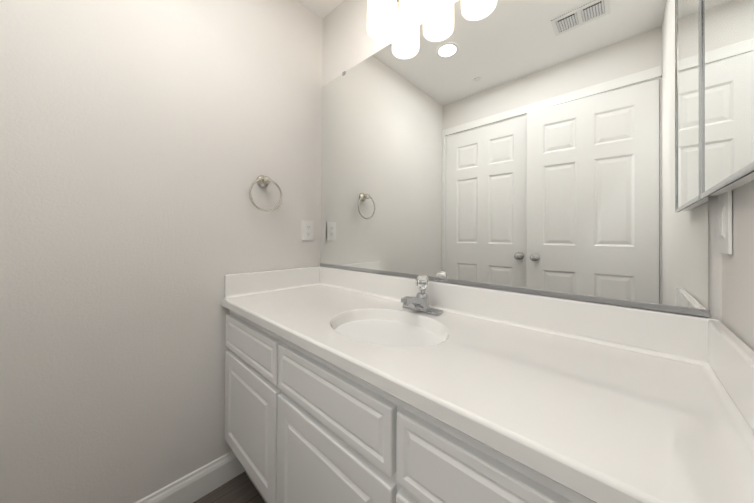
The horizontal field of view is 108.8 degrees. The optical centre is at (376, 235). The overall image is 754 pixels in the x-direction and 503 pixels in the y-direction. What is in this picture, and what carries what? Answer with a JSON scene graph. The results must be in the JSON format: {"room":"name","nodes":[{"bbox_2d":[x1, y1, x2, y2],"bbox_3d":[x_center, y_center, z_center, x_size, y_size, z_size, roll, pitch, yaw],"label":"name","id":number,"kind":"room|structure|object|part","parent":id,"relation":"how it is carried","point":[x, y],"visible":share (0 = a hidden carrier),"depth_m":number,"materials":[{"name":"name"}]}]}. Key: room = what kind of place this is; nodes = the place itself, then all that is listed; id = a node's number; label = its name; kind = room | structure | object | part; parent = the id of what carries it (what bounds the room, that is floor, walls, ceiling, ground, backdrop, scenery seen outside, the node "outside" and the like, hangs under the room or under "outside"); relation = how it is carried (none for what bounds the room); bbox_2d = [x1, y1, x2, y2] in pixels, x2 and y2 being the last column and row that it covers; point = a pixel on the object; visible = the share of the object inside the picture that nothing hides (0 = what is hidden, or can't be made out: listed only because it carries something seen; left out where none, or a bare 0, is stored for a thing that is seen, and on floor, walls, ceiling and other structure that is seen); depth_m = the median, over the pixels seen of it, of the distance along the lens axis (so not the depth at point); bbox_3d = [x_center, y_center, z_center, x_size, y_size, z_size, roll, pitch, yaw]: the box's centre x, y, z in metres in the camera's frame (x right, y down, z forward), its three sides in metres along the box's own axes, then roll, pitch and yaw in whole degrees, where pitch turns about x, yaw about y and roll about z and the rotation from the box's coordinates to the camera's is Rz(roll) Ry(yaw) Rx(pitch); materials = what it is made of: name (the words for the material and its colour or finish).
{"room":"bathroom","nodes":[
{"label":"bathroom","id":0,"kind":"room"},
{"bbox_2d":[0,0,322,502],"bbox_3d":[-0.880,-0.096,1.134,0.100,2.460,1.675,0,-1,43],"label":"wall","id":1,"kind":"structure","parent":0,"point":[144,144],"depth_m":1.02,"materials":[{"name":"paint"}]},
{"bbox_2d":[135,451,244,502],"bbox_3d":[-0.849,1.073,1.083,0.014,0.122,1.425,0,-1,43],"label":"baseboard","id":2,"kind":"structure","parent":1,"relation":"attached to","point":[197,484],"depth_m":1.17,"materials":[{"name":"white paint"}]},
{"bbox_2d":[249,175,281,211],"bbox_3d":[-0.562,-0.211,1.355,0.062,0.188,0.168,0,-1,43],"label":"towel ring","id":3,"kind":"object","parent":1,"relation":"attached to","point":[262,181],"visible":1,"depth_m":1.35,"materials":[{"name":"silver metal"}]},
{"bbox_2d":[302,220,312,239],"bbox_3d":[-0.401,-0.028,1.569,0.007,0.115,0.070,0,-1,43],"label":"outlet","id":4,"kind":"object","parent":1,"relation":"attached to","point":[307,230],"visible":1,"depth_m":1.56,"materials":[{"name":"white plastic"}]},
{"bbox_2d":[193,471,264,502],"bbox_3d":[-0.296,1.159,0.574,1.720,0.050,1.675,0,-1,43],"label":"floor","id":5,"kind":"structure","parent":0,"point":[240,488],"depth_m":1.19,"materials":[{"name":"brown wood"}]},
{"bbox_2d":[221,266,753,502],"bbox_3d":[0.022,0.644,0.916,1.514,0.988,0.544,0,-1,43],"label":"bathroom vanity","id":6,"kind":"object","parent":5,"relation":"on","point":[345,386],"visible":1,"depth_m":0.61,"materials":[{"name":"white paint"}]},
{"bbox_3d":[-0.513,0.731,1.077,0.487,0.404,0.019,0,-1,43],"label":"door","id":7,"kind":"part","parent":6,"relation":"part of","materials":[{"name":"white paint"}]},
{"bbox_3d":[-0.511,0.434,1.079,0.487,0.144,0.019,0,-1,43],"label":"drawer","id":8,"kind":"part","parent":6,"relation":"part of","materials":[{"name":"white paint"}]},
{"bbox_3d":[-0.146,0.732,0.735,0.493,0.404,0.019,0,-1,43],"label":"door","id":9,"kind":"part","parent":6,"relation":"part of","materials":[{"name":"white paint"}]},
{"bbox_3d":[-0.144,0.434,0.737,0.493,0.144,0.019,0,-1,43],"label":"drawer","id":10,"kind":"part","parent":6,"relation":"part of","materials":[{"name":"white paint"}]},
{"bbox_3d":[0.221,0.732,0.393,0.487,0.404,0.019,0,-1,43],"label":"door","id":11,"kind":"part","parent":6,"relation":"part of","materials":[{"name":"white paint"}]},
{"bbox_2d":[401,275,442,315],"bbox_3d":[0.145,0.221,1.010,0.156,0.138,0.146,0,-1,43],"label":"faucet","id":12,"kind":"object","parent":6,"relation":"on","point":[418,305],"depth_m":1.02,"materials":[{"name":"silver metal"}]},
{"bbox_3d":[0.223,0.435,0.395,0.487,0.144,0.019,0,-1,43],"label":"drawer","id":13,"kind":"part","parent":6,"relation":"part of","materials":[{"name":"white paint"}]},
{"bbox_2d":[296,0,342,18],"bbox_3d":[-0.279,-1.350,0.591,1.720,0.050,1.675,0,-1,43],"label":"ceiling","id":14,"kind":"structure","parent":0,"point":[322,9],"depth_m":1.55,"materials":[{"name":"white paint"}]},
{"bbox_2d":[321,0,721,321],"bbox_3d":[0.249,-0.088,1.158,1.520,2.460,0.100,0,-1,43],"label":"wall","id":15,"kind":"structure","parent":0,"point":[348,42],"depth_m":1.40,"materials":[{"name":"paint"}]},
{"bbox_2d":[367,0,396,40],"bbox_3d":[0.023,-0.981,1.186,0.133,0.163,0.133,0,-1,43],"label":"shade","id":16,"kind":"object","parent":15,"relation":"attached to","point":[381,20],"visible":1,"depth_m":1.16,"materials":[{"name":"white glass"}]},
{"bbox_2d":[321,0,707,309],"bbox_3d":[0.211,-0.359,1.123,1.488,1.079,0.006,0,-1,43],"label":"wall mirror","id":17,"kind":"object","parent":15,"relation":"attached to","point":[550,145],"visible":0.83,"depth_m":0.86,"materials":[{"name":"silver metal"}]},
{"bbox_2d":[320,71,709,316],"bbox_3d":[0.209,-0.360,1.122,1.492,1.089,0.010,0,-1,43],"label":"channel","id":18,"kind":"object","parent":15,"relation":"attached to","point":[669,308],"visible":0.96,"depth_m":0.80,"materials":[{"name":"silver metal"}]},
{"bbox_2d":[722,180,753,350],"bbox_3d":[0.305,-0.095,0.030,0.100,2.460,1.675,0,-1,43],"label":"wall","id":19,"kind":"structure","parent":0,"point":[738,291],"depth_m":0.50,"materials":[{"name":"paint"}]},
{"bbox_2d":[718,190,731,253],"bbox_3d":[0.731,-0.027,0.569,0.009,0.130,0.084,0,-1,43],"label":"light switch","id":20,"kind":"object","parent":19,"relation":"attached to","point":[725,223],"visible":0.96,"depth_m":0.55,"materials":[{"name":"white plastic"}]},
{"bbox_2d":[699,0,753,198],"bbox_3d":[0.604,-0.474,0.450,0.032,0.777,0.441,0,-1,43],"label":"medicine cabinet mirror","id":21,"kind":"object","parent":19,"relation":"attached to","point":[726,36],"visible":0.98,"depth_m":0.47,"materials":[{"name":"silver metal"}]}
]}

